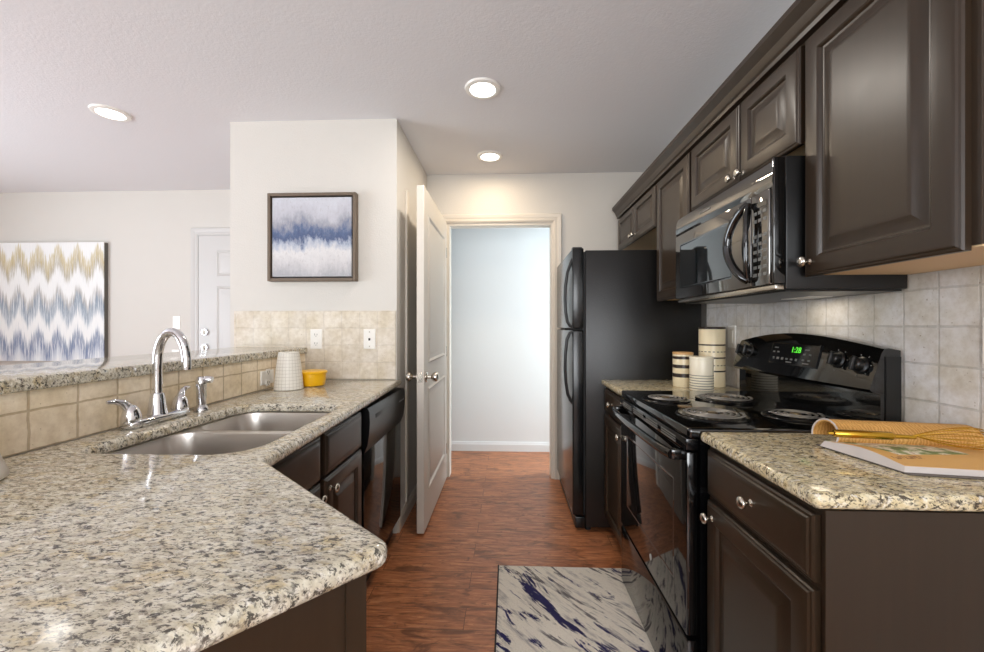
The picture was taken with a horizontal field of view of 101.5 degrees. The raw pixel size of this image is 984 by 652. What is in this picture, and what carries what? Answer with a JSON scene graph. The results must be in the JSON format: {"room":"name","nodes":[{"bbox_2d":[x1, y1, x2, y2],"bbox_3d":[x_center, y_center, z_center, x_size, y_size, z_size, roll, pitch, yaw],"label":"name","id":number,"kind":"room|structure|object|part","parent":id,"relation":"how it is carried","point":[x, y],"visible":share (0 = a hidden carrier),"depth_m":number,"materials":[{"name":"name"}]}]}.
{"room":"kitchen","nodes":[
{"label":"kitchen","id":0,"kind":"room"},
{"bbox_2d":[0,190,229,365],"bbox_3d":[-3.186,0.000,3.680,3.340,2.440,0.100,0,0,2],"label":"wall","id":1,"kind":"structure","parent":0,"point":[147,234],"depth_m":3.63,"materials":[{"name":"white paint"}]},
{"bbox_2d":[0,242,107,360],"bbox_3d":[-4.047,-0.218,3.642,1.143,1.067,0.041,0,0,2],"label":"canvas","id":2,"kind":"object","parent":1,"relation":"attached to","point":[54,295],"visible":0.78,"depth_m":3.62,"materials":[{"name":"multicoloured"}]},
{"bbox_2d":[173,316,180,328],"bbox_3d":[-2.834,-0.030,3.611,0.071,0.116,0.009,0,0,2],"label":"light switch","id":3,"kind":"object","parent":1,"relation":"attached to","point":[176,319],"visible":0.91,"depth_m":3.61,"materials":[{"name":"white plastic"}]},
{"bbox_2d":[191,228,229,350],"bbox_3d":[-2.174,0.172,3.578,1.040,2.097,0.022,0,0,2],"label":"trim","id":4,"kind":"structure","parent":1,"relation":"attached to","point":[195,232],"depth_m":3.59,"materials":[{"name":"grey paint"}]},
{"bbox_2d":[199,235,229,349],"bbox_3d":[-2.175,0.200,3.556,0.900,2.020,0.097,0,0,2],"label":"door","id":5,"kind":"structure","parent":1,"relation":"in","point":[214,250],"depth_m":3.59,"materials":[{"name":"grey paint"}]},
{"bbox_2d":[3,387,273,458],"bbox_3d":[-1.233,0.691,0.770,0.114,1.058,3.240,0,0,2],"label":"wall","id":6,"kind":"structure","parent":0,"point":[272,387],"depth_m":1.14,"materials":[{"name":"beige tile"}]},
{"bbox_2d":[0,354,304,456],"bbox_3d":[-1.173,0.237,0.764,0.006,0.151,3.234,0,0,2],"label":"backsplash","id":7,"kind":"structure","parent":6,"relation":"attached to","point":[33,419],"depth_m":1.16,"materials":[{"name":"tile"}]},
{"bbox_2d":[260,369,273,385],"bbox_3d":[-1.117,0.255,2.001,0.009,0.082,0.105,0,0,2],"label":"power outlet","id":8,"kind":"object","parent":7,"relation":"attached to","point":[266,377],"visible":1,"depth_m":1.99,"materials":[{"name":"white plastic"}]},
{"bbox_2d":[0,347,306,394],"bbox_3d":[-1.373,0.144,0.772,0.434,0.036,3.233,0,0,2],"label":"bar","id":9,"kind":"object","parent":6,"relation":"on","point":[15,378],"visible":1,"depth_m":1.28,"materials":[{"name":"stone"}]},
{"bbox_2d":[230,119,426,532],"bbox_3d":[-1.031,0.000,3.013,1.020,2.440,1.260,0,0,2],"label":"wall","id":10,"kind":"structure","parent":0,"point":[374,159],"depth_m":2.39,"materials":[{"name":"white paint"}]},
{"bbox_2d":[267,192,357,281],"bbox_3d":[-1.051,-0.519,2.361,0.525,0.515,0.044,0,0,2],"label":"framed painting","id":11,"kind":"object","parent":10,"relation":"attached to","point":[312,237],"visible":1,"depth_m":2.35,"materials":[{"name":"brown metal"}]},
{"bbox_3d":[-1.305,-0.519,2.371,0.018,0.515,0.044,0,0,2],"label":"frame rail","id":12,"kind":"part","parent":11,"relation":"part of","materials":[{"name":"wood"}]},
{"bbox_3d":[-1.051,-0.768,2.361,0.489,0.018,0.044,0,0,2],"label":"frame rail","id":13,"kind":"part","parent":11,"relation":"part of","materials":[{"name":"wood"}]},
{"bbox_3d":[-1.051,-0.271,2.361,0.489,0.018,0.044,0,0,2],"label":"frame rail","id":14,"kind":"part","parent":11,"relation":"part of","materials":[{"name":"wood"}]},
{"bbox_3d":[-0.798,-0.519,2.351,0.018,0.515,0.044,0,0,2],"label":"frame rail","id":15,"kind":"part","parent":11,"relation":"part of","materials":[{"name":"wood"}]},
{"bbox_2d":[234,311,395,378],"bbox_3d":[-1.051,0.112,2.380,0.974,0.403,0.008,0,0,2],"label":"backsplash","id":16,"kind":"structure","parent":10,"relation":"attached to","point":[343,354],"depth_m":2.37,"materials":[{"name":"tile"}]},
{"bbox_2d":[310,329,321,348],"bbox_3d":[-1.036,0.077,2.371,0.071,0.116,0.009,0,0,2],"label":"power outlet","id":17,"kind":"object","parent":16,"relation":"attached to","point":[315,334],"visible":1,"depth_m":2.37,"materials":[{"name":"white plastic"}]},
{"bbox_2d":[313,332,318,336],"bbox_3d":[-1.037,0.051,2.368,0.034,0.030,0.003,0,0,2],"label":"socket","id":18,"kind":"object","parent":17,"relation":"attached to","point":[315,334],"depth_m":2.37,"materials":[{"name":"white plastic"}]},
{"bbox_2d":[313,341,318,345],"bbox_3d":[-1.037,0.103,2.368,0.034,0.030,0.003,0,0,2],"label":"socket","id":19,"kind":"object","parent":17,"relation":"attached to","point":[315,343],"depth_m":2.37,"materials":[{"name":"white plastic"}]},
{"bbox_2d":[364,329,375,348],"bbox_3d":[-0.719,0.077,2.359,0.071,0.116,0.007,0,0,2],"label":"phone jack plate","id":20,"kind":"object","parent":16,"relation":"attached to","point":[369,334],"visible":1,"depth_m":2.36,"materials":[{"name":"white plastic"}]},
{"bbox_2d":[405,190,408,501],"bbox_3d":[-0.545,0.128,2.584,0.014,1.985,0.060,0,0,2],"label":"trim","id":21,"kind":"structure","parent":10,"relation":"attached to","point":[406,191],"depth_m":2.55,"materials":[{"name":"beige paint"}]},
{"bbox_2d":[405,185,446,533],"bbox_3d":[-0.399,0.194,2.765,0.198,2.028,0.862,0,0,2],"label":"door","id":22,"kind":"structure","parent":10,"relation":"in","point":[430,376],"depth_m":2.46,"materials":[{"name":"beige paint"}]},
{"bbox_3d":[-0.475,0.302,2.389,0.077,0.064,0.064,0,0,2],"label":"knob","id":23,"kind":"part","parent":22,"relation":"part of","materials":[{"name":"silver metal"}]},
{"bbox_3d":[-0.416,0.302,2.336,0.026,0.056,0.002,0,0,2],"label":"latch plate","id":24,"kind":"part","parent":22,"relation":"part of","materials":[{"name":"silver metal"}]},
{"bbox_3d":[-0.354,0.302,2.384,0.077,0.064,0.064,0,0,2],"label":"knob","id":25,"kind":"part","parent":22,"relation":"part of","materials":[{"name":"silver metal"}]},
{"bbox_2d":[0,0,795,192],"bbox_3d":[-1.480,-1.270,0.534,7.200,0.100,7.150,0,0,2],"label":"ceiling","id":26,"kind":"structure","parent":0,"point":[587,86],"depth_m":1.98,"materials":[{"name":"white paint"}]},
{"bbox_2d":[88,104,131,121],"bbox_3d":[-2.180,-1.214,2.299,0.184,0.012,0.184,0,0,2],"label":"recessed light","id":27,"kind":"object","parent":26,"relation":"in","point":[105,111],"visible":1,"depth_m":2.28,"materials":[{"name":"white plastic"}]},
{"bbox_2d":[465,77,500,99],"bbox_3d":[-0.048,-1.214,2.063,0.184,0.012,0.184,0,0,2],"label":"recessed light","id":28,"kind":"object","parent":26,"relation":"in","point":[482,88],"visible":1,"depth_m":2.05,"materials":[{"name":"white plastic"}]},
{"bbox_2d":[477,150,502,161],"bbox_3d":[-0.015,-1.214,2.883,0.184,0.012,0.184,0,0,2],"label":"recessed light","id":29,"kind":"object","parent":26,"relation":"in","point":[488,155],"visible":1,"depth_m":2.87,"materials":[{"name":"white plastic"}]},
{"bbox_2d":[366,451,621,651],"bbox_3d":[-1.480,1.270,0.534,7.200,0.100,7.150,0,0,2],"label":"floor","id":30,"kind":"structure","parent":0,"point":[435,590],"depth_m":2.19,"materials":[{"name":"laminate"}]},
{"bbox_2d":[200,574,365,651],"bbox_3d":[-0.685,0.783,0.290,0.987,0.873,1.325,0,0,2],"label":"base cabinet","id":31,"kind":"object","parent":30,"relation":"on","point":[334,620],"visible":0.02,"depth_m":0.53,"materials":[{"name":"brown wood"}]},
{"bbox_2d":[0,379,401,651],"bbox_3d":[-0.651,0.330,0.917,1.024,0.033,2.881,0,0,2],"label":"countertop","id":32,"kind":"structure","parent":31,"relation":"on","point":[100,551],"depth_m":0.59,"materials":[{"name":"beige stone"}]},
{"bbox_2d":[0,453,9,479],"bbox_3d":[-1.075,0.253,0.768,0.196,0.120,0.196,0,0,2],"label":"steel canister","id":33,"kind":"object","parent":32,"relation":"on","point":[4,469],"visible":1,"depth_m":0.82,"materials":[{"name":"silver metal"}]},
{"bbox_2d":[106,328,191,428],"bbox_3d":[-1.058,0.159,1.320,0.150,0.307,0.305,0,0,2],"label":"kitchen faucet","id":34,"kind":"object","parent":32,"relation":"on","point":[131,417],"visible":1,"depth_m":1.31,"materials":[{"name":"silver metal"}]},
{"bbox_3d":[-1.105,0.256,1.213,0.053,0.079,0.087,0,0,2],"label":"lever handle","id":35,"kind":"part","parent":34,"relation":"part of","materials":[{"name":"silver metal"}]},
{"bbox_3d":[-1.100,0.300,1.322,0.064,0.026,0.230,0,0,2],"label":"plate","id":36,"kind":"part","parent":34,"relation":"part of","materials":[{"name":"silver metal"}]},
{"bbox_3d":[-1.048,0.134,1.317,0.132,0.258,0.028,0,0,5],"label":"spout","id":37,"kind":"part","parent":34,"relation":"part of","materials":[{"name":"silver metal"}]},
{"bbox_3d":[-1.096,0.256,1.431,0.053,0.079,0.087,0,0,2],"label":"lever handle","id":38,"kind":"part","parent":34,"relation":"part of","materials":[{"name":"silver metal"}]},
{"bbox_2d":[193,376,213,411],"bbox_3d":[-1.070,0.249,1.489,0.062,0.128,0.048,0,0,2],"label":"sprayer","id":39,"kind":"object","parent":32,"relation":"on","point":[201,382],"visible":1,"depth_m":1.48,"materials":[{"name":"silver metal"}]},
{"bbox_2d":[106,412,329,454],"bbox_3d":[-0.820,0.436,1.304,0.470,0.178,0.680,0,0,2],"label":"sink","id":40,"kind":"object","parent":32,"relation":"in","point":[245,431],"visible":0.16,"depth_m":1.30,"materials":[{"name":"silver metal"}]},
{"bbox_3d":[-0.819,0.436,1.149,0.427,0.177,0.305,0,0,2],"label":"bowl","id":41,"kind":"part","parent":40,"relation":"part of","materials":[{"name":"silver metal"}]},
{"bbox_3d":[-0.800,0.426,1.468,0.403,0.157,0.270,0,0,2],"label":"bowl","id":42,"kind":"part","parent":40,"relation":"part of","materials":[{"name":"silver metal"}]},
{"bbox_2d":[274,351,303,390],"bbox_3d":[-1.007,0.221,1.992,0.133,0.184,0.133,0,0,2],"label":"canister","id":43,"kind":"object","parent":32,"relation":"on","point":[288,372],"visible":1,"depth_m":1.94,"materials":[{"name":"ceramic"}]},
{"bbox_2d":[302,369,327,386],"bbox_3d":[-0.945,0.273,2.114,0.149,0.080,0.149,0,0,2],"label":"bowl","id":44,"kind":"object","parent":32,"relation":"on","point":[311,377],"visible":0.77,"depth_m":2.06,"materials":[{"name":"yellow ceramic"}]},
{"bbox_3d":[-0.945,0.241,2.114,0.149,0.016,0.149,0,0,2],"label":"lid","id":45,"kind":"part","parent":44,"relation":"part of","materials":[{"name":"orange ceramic"}]},
{"bbox_2d":[272,409,361,525],"bbox_3d":[-0.833,0.784,1.356,0.608,0.872,0.783,0,0,2],"label":"base cabinet","id":46,"kind":"object","parent":30,"relation":"on","point":[329,466],"visible":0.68,"depth_m":1.42,"materials":[{"name":"brown wood"}]},
{"bbox_3d":[-0.576,0.435,1.151,0.021,0.146,0.345,0,0,2],"label":"drawer","id":47,"kind":"part","parent":46,"relation":"part of","materials":[{"name":"brown wood"}]},
{"bbox_3d":[-0.576,0.806,1.151,0.021,0.577,0.345,0,0,2],"label":"door","id":48,"kind":"part","parent":46,"relation":"part of","materials":[{"name":"brown wood"}]},
{"bbox_3d":[-0.546,0.558,1.288,0.032,0.031,0.031,0,0,2],"label":"knob","id":49,"kind":"part","parent":46,"relation":"part of","materials":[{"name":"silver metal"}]},
{"bbox_3d":[-0.543,0.558,1.385,0.032,0.031,0.031,0,0,2],"label":"knob","id":50,"kind":"part","parent":46,"relation":"part of","materials":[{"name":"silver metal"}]},
{"bbox_3d":[-0.561,0.435,1.522,0.021,0.146,0.338,0,0,2],"label":"drawer","id":51,"kind":"part","parent":46,"relation":"part of","materials":[{"name":"brown wood"}]},
{"bbox_3d":[-0.561,0.806,1.522,0.021,0.577,0.338,0,0,2],"label":"door","id":52,"kind":"part","parent":46,"relation":"part of","materials":[{"name":"brown wood"}]},
{"bbox_2d":[362,388,404,581],"bbox_3d":[-0.808,0.783,2.052,0.582,0.863,0.600,0,0,2],"label":"dishwasher","id":53,"kind":"object","parent":30,"relation":"on","point":[381,419],"visible":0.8,"depth_m":1.97,"materials":[{"name":"black plastic"}]},
{"bbox_3d":[-0.546,0.459,2.042,0.055,0.202,0.594,0,0,2],"label":"control panel","id":54,"kind":"part","parent":53,"relation":"part of","materials":[{"name":"black plastic"}]},
{"bbox_2d":[494,565,654,651],"bbox_3d":[0.315,1.213,1.454,0.616,0.012,1.141,0,0,2],"label":"rug","id":55,"kind":"object","parent":30,"relation":"on","point":[540,608],"visible":1,"depth_m":1.69,"materials":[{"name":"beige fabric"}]},
{"bbox_2d":[604,388,622,547],"bbox_3d":[0.928,0.783,2.135,0.630,0.873,0.429,0,0,2],"label":"base cabinet","id":56,"kind":"object","parent":30,"relation":"on","point":[612,425],"visible":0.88,"depth_m":2.15,"materials":[{"name":"brown wood"}]},
{"bbox_3d":[0.653,0.427,2.142,0.021,0.130,0.397,0,0,2],"label":"drawer","id":57,"kind":"part","parent":56,"relation":"part of","materials":[{"name":"brown wood"}]},
{"bbox_2d":[601,380,739,395],"bbox_3d":[0.940,0.330,2.136,0.611,0.033,0.433,0,0,2],"label":"countertop","id":58,"kind":"structure","parent":56,"relation":"on","point":[617,386],"depth_m":2.08,"materials":[{"name":"beige stone"}]},
{"bbox_2d":[672,351,693,387],"bbox_3d":[0.991,0.224,2.087,0.100,0.178,0.100,0,0,2],"label":"canister","id":59,"kind":"object","parent":58,"relation":"on","point":[680,365],"visible":0.8,"depth_m":2.05,"materials":[{"name":"beige ceramic"}]},
{"bbox_3d":[0.991,0.140,2.087,0.100,0.011,0.100,0,0,2],"label":"lid","id":60,"kind":"part","parent":59,"relation":"part of","materials":[{"name":"brown wood"}]},
{"bbox_2d":[689,356,713,390],"bbox_3d":[1.024,0.231,1.966,0.108,0.164,0.108,0,0,2],"label":"canister","id":61,"kind":"object","parent":58,"relation":"on","point":[701,368],"visible":0.98,"depth_m":1.92,"materials":[{"name":"beige ceramic"}]},
{"bbox_3d":[1.024,0.154,1.966,0.108,0.011,0.108,0,0,2],"label":"lid","id":62,"kind":"part","parent":61,"relation":"part of","materials":[{"name":"beige ceramic"}]},
{"bbox_2d":[698,327,725,387],"bbox_3d":[1.146,0.159,2.096,0.126,0.308,0.126,0,0,2],"label":"canister","id":63,"kind":"object","parent":58,"relation":"on","point":[711,340],"visible":0.77,"depth_m":2.04,"materials":[{"name":"beige ceramic"}]},
{"bbox_3d":[1.146,0.010,2.096,0.126,0.011,0.126,0,0,2],"label":"lid","id":64,"kind":"part","parent":63,"relation":"part of","materials":[{"name":"black ceramic"}]},
{"bbox_2d":[557,247,700,529],"bbox_3d":[0.841,0.375,2.742,0.797,1.690,0.754,0,0,2],"label":"refrigerator","id":65,"kind":"object","parent":30,"relation":"on","point":[614,322],"visible":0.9,"depth_m":2.37,"materials":[{"name":"black metal"}]},
{"bbox_3d":[0.461,0.248,2.414,0.062,0.444,0.019,0,0,2],"label":"handle","id":66,"kind":"part","parent":65,"relation":"part of","materials":[{"name":"black plastic"}]},
{"bbox_3d":[0.461,-0.197,2.414,0.063,0.423,0.019,0,0,2],"label":"handle","id":67,"kind":"part","parent":65,"relation":"part of","materials":[{"name":"black plastic"}]},
{"bbox_3d":[0.525,0.573,2.754,0.066,1.094,0.754,0,0,2],"label":"door","id":68,"kind":"part","parent":65,"relation":"part of","materials":[{"name":"black metal"}]},
{"bbox_3d":[0.525,-0.224,2.754,0.066,0.476,0.754,0,0,2],"label":"freezer door","id":69,"kind":"part","parent":65,"relation":"part of","materials":[{"name":"black metal"}]},
{"bbox_2d":[612,333,900,651],"bbox_3d":[0.871,0.623,1.553,0.686,1.194,0.724,0,0,2],"label":"electric range","id":70,"kind":"object","parent":30,"relation":"on","point":[789,382],"visible":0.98,"depth_m":1.38,"materials":[{"name":"black metal"}]},
{"bbox_3d":[0.596,0.394,1.891,0.040,0.032,0.024,0,0,2],"label":"handle mount","id":71,"kind":"part","parent":70,"relation":"part of","materials":[{"name":"black"}]},
{"bbox_3d":[0.553,0.391,1.567,0.049,0.037,0.666,0,0,2],"label":"handle","id":72,"kind":"part","parent":70,"relation":"part of","materials":[{"name":"black metal"}]},
{"bbox_3d":[0.617,0.357,1.564,0.039,0.036,0.713,0,0,2],"label":"vent panel","id":73,"kind":"part","parent":70,"relation":"part of","materials":[{"name":"black metal"}]},
{"bbox_3d":[0.618,0.657,1.564,0.035,0.555,0.709,0,0,2],"label":"oven door","id":74,"kind":"part","parent":70,"relation":"part of","materials":[{"name":"black glass"}]},
{"bbox_3d":[0.619,1.077,1.564,0.033,0.258,0.709,0,0,2],"label":"storage drawer","id":75,"kind":"part","parent":70,"relation":"part of","materials":[{"name":"black metal"}]},
{"bbox_3d":[0.570,0.394,1.240,0.040,0.032,0.024,0,0,2],"label":"handle mount","id":76,"kind":"part","parent":70,"relation":"part of","materials":[{"name":"black metal"}]},
{"bbox_2d":[621,390,841,437],"bbox_3d":[0.897,0.323,1.553,0.590,0.031,0.721,0,0,2],"label":"cooktop","id":77,"kind":"object","parent":70,"relation":"in","point":[683,414],"depth_m":1.42,"materials":[{"name":"black glass"}]},
{"bbox_3d":[1.143,0.108,1.849,0.045,0.056,0.054,0,0,2],"label":"knob","id":78,"kind":"part","parent":70,"relation":"part of","materials":[{"name":"black plastic"}]},
{"bbox_3d":[1.136,0.108,1.791,0.045,0.055,0.054,0,0,2],"label":"knob","id":79,"kind":"part","parent":70,"relation":"part of","materials":[{"name":"black plastic"}]},
{"bbox_3d":[1.133,0.107,1.511,0.024,0.083,0.250,0,0,2],"label":"display panel","id":80,"kind":"part","parent":70,"relation":"part of","materials":[{"name":"black plastic"}]},
{"bbox_3d":[1.116,0.109,1.312,0.045,0.055,0.054,0,0,2],"label":"knob","id":81,"kind":"part","parent":70,"relation":"part of","materials":[{"name":"black plastic"}]},
{"bbox_3d":[1.116,0.119,1.232,0.046,0.056,0.054,0,0,2],"label":"knob","id":82,"kind":"part","parent":70,"relation":"part of","materials":[{"name":"black plastic"}]},
{"bbox_2d":[700,446,983,651],"bbox_3d":[0.893,0.783,0.965,0.608,0.873,0.441,0,0,2],"label":"base cabinet","id":83,"kind":"object","parent":30,"relation":"on","point":[785,573],"visible":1,"depth_m":0.75,"materials":[{"name":"brown wood"}]},
{"bbox_3d":[0.611,0.548,1.145,0.032,0.031,0.031,0,0,2],"label":"knob","id":84,"kind":"part","parent":83,"relation":"part of","materials":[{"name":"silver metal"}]},
{"bbox_3d":[0.604,0.423,0.962,0.032,0.031,0.031,0,0,2],"label":"knob","id":85,"kind":"part","parent":83,"relation":"part of","materials":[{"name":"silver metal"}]},
{"bbox_3d":[0.629,0.806,0.976,0.021,0.597,0.410,0,0,2],"label":"door","id":86,"kind":"part","parent":83,"relation":"part of","materials":[{"name":"brown wood"}]},
{"bbox_3d":[0.629,0.427,0.976,0.021,0.130,0.410,0,0,2],"label":"drawer","id":87,"kind":"part","parent":83,"relation":"part of","materials":[{"name":"brown wood"}]},
{"bbox_2d":[701,432,983,511],"bbox_3d":[0.906,0.330,0.963,0.586,0.033,0.448,0,0,2],"label":"countertop","id":88,"kind":"structure","parent":83,"relation":"on","point":[821,477],"depth_m":0.82,"materials":[{"name":"beige stone"}]},
{"bbox_2d":[811,418,983,479],"bbox_3d":[1.017,0.277,0.940,0.350,0.069,0.308,0,0,2],"label":"cookbook","id":89,"kind":"object","parent":88,"relation":"on","point":[917,457],"visible":0.8,"depth_m":0.94,"materials":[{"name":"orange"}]},
{"bbox_2d":[827,427,983,449],"bbox_3d":[0.988,0.257,0.952,0.342,0.048,0.066,0,0,17],"label":"whisk","id":90,"kind":"object","parent":89,"relation":"on","point":[860,434],"visible":1,"depth_m":0.94,"materials":[{"name":"gold metal"}]},
{"bbox_3d":[0.889,0.260,0.963,0.122,0.019,0.019,0,0,12],"label":"handle","id":91,"kind":"part","parent":90,"relation":"part of","materials":[{"name":"gold metal"}]},
{"bbox_3d":[0.907,0.783,0.747,0.562,0.873,0.006,0,0,2],"label":"panel","id":92,"kind":"part","parent":83,"relation":"part of","materials":[{"name":"brown wood"}]},
{"bbox_2d":[451,228,549,441],"bbox_3d":[0.358,0.000,3.961,3.800,2.440,0.095,0,0,2],"label":"wall","id":93,"kind":"structure","parent":0,"point":[500,277],"depth_m":3.92,"materials":[{"name":"white paint"}]},
{"bbox_2d":[451,441,549,451],"bbox_3d":[0.331,1.175,3.908,3.650,0.090,0.014,0,0,2],"label":"baseboard","id":94,"kind":"structure","parent":93,"relation":"attached to","point":[455,445],"depth_m":3.91,"materials":[{"name":"white paint"}]},
{"bbox_2d":[427,172,643,328],"bbox_3d":[0.803,0.000,3.251,2.654,2.440,0.100,0,0,2],"label":"wall","id":95,"kind":"structure","parent":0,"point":[585,201],"depth_m":3.21,"materials":[{"name":"white paint"}]},
{"bbox_2d":[442,213,561,479],"bbox_3d":[0.065,0.163,3.269,0.984,2.115,0.122,0,0,2],"label":"door frame","id":96,"kind":"structure","parent":95,"relation":"attached to","point":[556,218],"depth_m":3.22,"materials":[{"name":"beige paint"}]},
{"bbox_2d":[701,304,739,388],"bbox_3d":[1.224,0.000,0.066,0.100,2.440,6.230,0,0,2],"label":"wall","id":97,"kind":"structure","parent":0,"point":[703,306],"depth_m":2.40,"materials":[{"name":"white paint"}]},
{"bbox_2d":[618,184,656,249],"bbox_3d":[1.099,-0.715,2.722,0.338,0.270,0.803,0,0,2],"label":"upper cabinet","id":98,"kind":"object","parent":97,"relation":"attached to","point":[637,228],"visible":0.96,"depth_m":2.68,"materials":[{"name":"brown wood"}]},
{"bbox_3d":[0.979,-0.702,2.924,0.021,0.244,0.389,0,0,2],"label":"door","id":99,"kind":"part","parent":98,"relation":"part of","materials":[{"name":"brown wood"}]},
{"bbox_3d":[1.125,-0.588,2.721,0.279,0.004,0.799,0,0,2],"label":"panel","id":100,"kind":"part","parent":98,"relation":"part of","materials":[{"name":"brown wood"}]},
{"bbox_3d":[0.963,-0.702,2.530,0.021,0.244,0.383,0,0,2],"label":"door","id":101,"kind":"part","parent":98,"relation":"part of","materials":[{"name":"brown wood"}]},
{"bbox_2d":[657,150,691,300],"bbox_3d":[1.089,-0.496,2.102,0.308,0.708,0.432,0,0,2],"label":"upper cabinet","id":102,"kind":"object","parent":97,"relation":"attached to","point":[674,189],"visible":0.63,"depth_m":2.11,"materials":[{"name":"brown wood"}]},
{"bbox_2d":[691,42,804,210],"bbox_3d":[1.052,-0.693,1.525,0.338,0.315,0.720,0,0,2],"label":"upper cabinet","id":103,"kind":"object","parent":97,"relation":"attached to","point":[769,123],"visible":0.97,"depth_m":1.39,"materials":[{"name":"brown wood"}]},
{"bbox_3d":[0.929,-0.679,1.684,0.021,0.289,0.392,0,0,2],"label":"door","id":104,"kind":"part","parent":103,"relation":"part of","materials":[{"name":"brown wood"}]},
{"bbox_3d":[0.898,-0.557,1.520,0.032,0.031,0.031,0,0,2],"label":"knob","id":105,"kind":"part","parent":103,"relation":"part of","materials":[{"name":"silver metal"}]},
{"bbox_3d":[0.896,-0.557,1.460,0.032,0.031,0.031,0,0,2],"label":"knob","id":106,"kind":"part","parent":103,"relation":"part of","materials":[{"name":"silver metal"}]},
{"bbox_3d":[0.915,-0.679,1.332,0.021,0.289,0.302,0,0,2],"label":"door","id":107,"kind":"part","parent":103,"relation":"part of","materials":[{"name":"brown wood"}]},
{"bbox_2d":[676,155,906,303],"bbox_3d":[1.002,-0.301,1.515,0.434,0.402,0.683,0,0,2],"label":"microwave","id":108,"kind":"object","parent":103,"relation":"attached to","point":[743,245],"visible":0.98,"depth_m":1.27,"materials":[{"name":"black metal"}]},
{"bbox_3d":[0.858,-0.268,1.572,0.039,0.285,0.577,0,0,2],"label":"door","id":109,"kind":"part","parent":108,"relation":"part of","materials":[{"name":"black glass"}]},
{"bbox_3d":[0.861,-0.116,1.520,0.029,0.017,0.677,0,0,2],"label":"trim","id":110,"kind":"part","parent":108,"relation":"part of","materials":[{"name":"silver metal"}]},
{"bbox_3d":[0.806,-0.267,1.318,0.041,0.266,0.104,0,0,-11],"label":"handle","id":111,"kind":"part","parent":108,"relation":"part of","materials":[{"name":"black"}]},
{"bbox_3d":[0.844,-0.268,1.237,0.039,0.285,0.088,0,0,2],"label":"control panel","id":112,"kind":"part","parent":108,"relation":"part of","materials":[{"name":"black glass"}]},
{"bbox_3d":[0.844,-0.311,1.186,0.035,0.373,0.013,0,0,2],"label":"trim","id":113,"kind":"part","parent":108,"relation":"part of","materials":[{"name":"black"}]},
{"bbox_3d":[1.046,-0.105,1.513,0.330,0.006,0.663,0,0,2],"label":"plate","id":114,"kind":"part","parent":108,"relation":"part of","materials":[{"name":"black plastic"}]},
{"bbox_3d":[1.077,-0.543,1.524,0.279,0.004,0.716,0,0,2],"label":"panel","id":115,"kind":"part","parent":103,"relation":"part of","materials":[{"name":"brown wood"}]},
{"bbox_2d":[707,265,983,435],"bbox_3d":[1.218,0.081,1.303,0.009,0.465,2.100,0,0,2],"label":"backsplash","id":116,"kind":"structure","parent":97,"relation":"attached to","point":[936,322],"depth_m":1.14,"materials":[{"name":"tile"}]},
{"bbox_2d":[728,325,735,347],"bbox_3d":[1.240,0.055,2.082,0.009,0.116,0.071,0,0,2],"label":"light switch","id":117,"kind":"object","parent":116,"relation":"attached to","point":[731,328],"visible":0.98,"depth_m":2.07,"materials":[{"name":"white plastic"}]},
{"bbox_2d":[983,317,983,363],"bbox_3d":[1.195,0.035,0.946,0.009,0.116,0.071,0,0,2],"label":"power outlet","id":118,"kind":"object","parent":116,"relation":"attached to","point":[983,317],"visible":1,"depth_m":0.98,"materials":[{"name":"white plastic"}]},
{"bbox_2d":[796,0,983,276],"bbox_3d":[1.029,-0.496,0.950,0.338,0.708,0.428,0,0,2],"label":"upper cabinet","id":119,"kind":"object","parent":97,"relation":"attached to","point":[894,89],"visible":1,"depth_m":0.89,"materials":[{"name":"brown wood"}]},
{"bbox_2d":[612,0,847,218],"bbox_3d":[1.062,-0.877,1.894,0.347,0.085,2.470,0,0,2],"label":"crown molding","id":120,"kind":"structure","parent":119,"relation":"attached to","point":[802,18],"depth_m":1.43,"materials":[{"name":"brown wood"}]},
{"bbox_3d":[0.883,-0.182,1.138,0.032,0.031,0.031,0,0,2],"label":"knob","id":121,"kind":"part","parent":119,"relation":"part of","materials":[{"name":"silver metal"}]},
{"bbox_3d":[1.054,-0.150,0.949,0.279,0.004,0.424,0,0,2],"label":"panel","id":122,"kind":"part","parent":119,"relation":"part of","materials":[{"name":"brown wood"}]}
]}

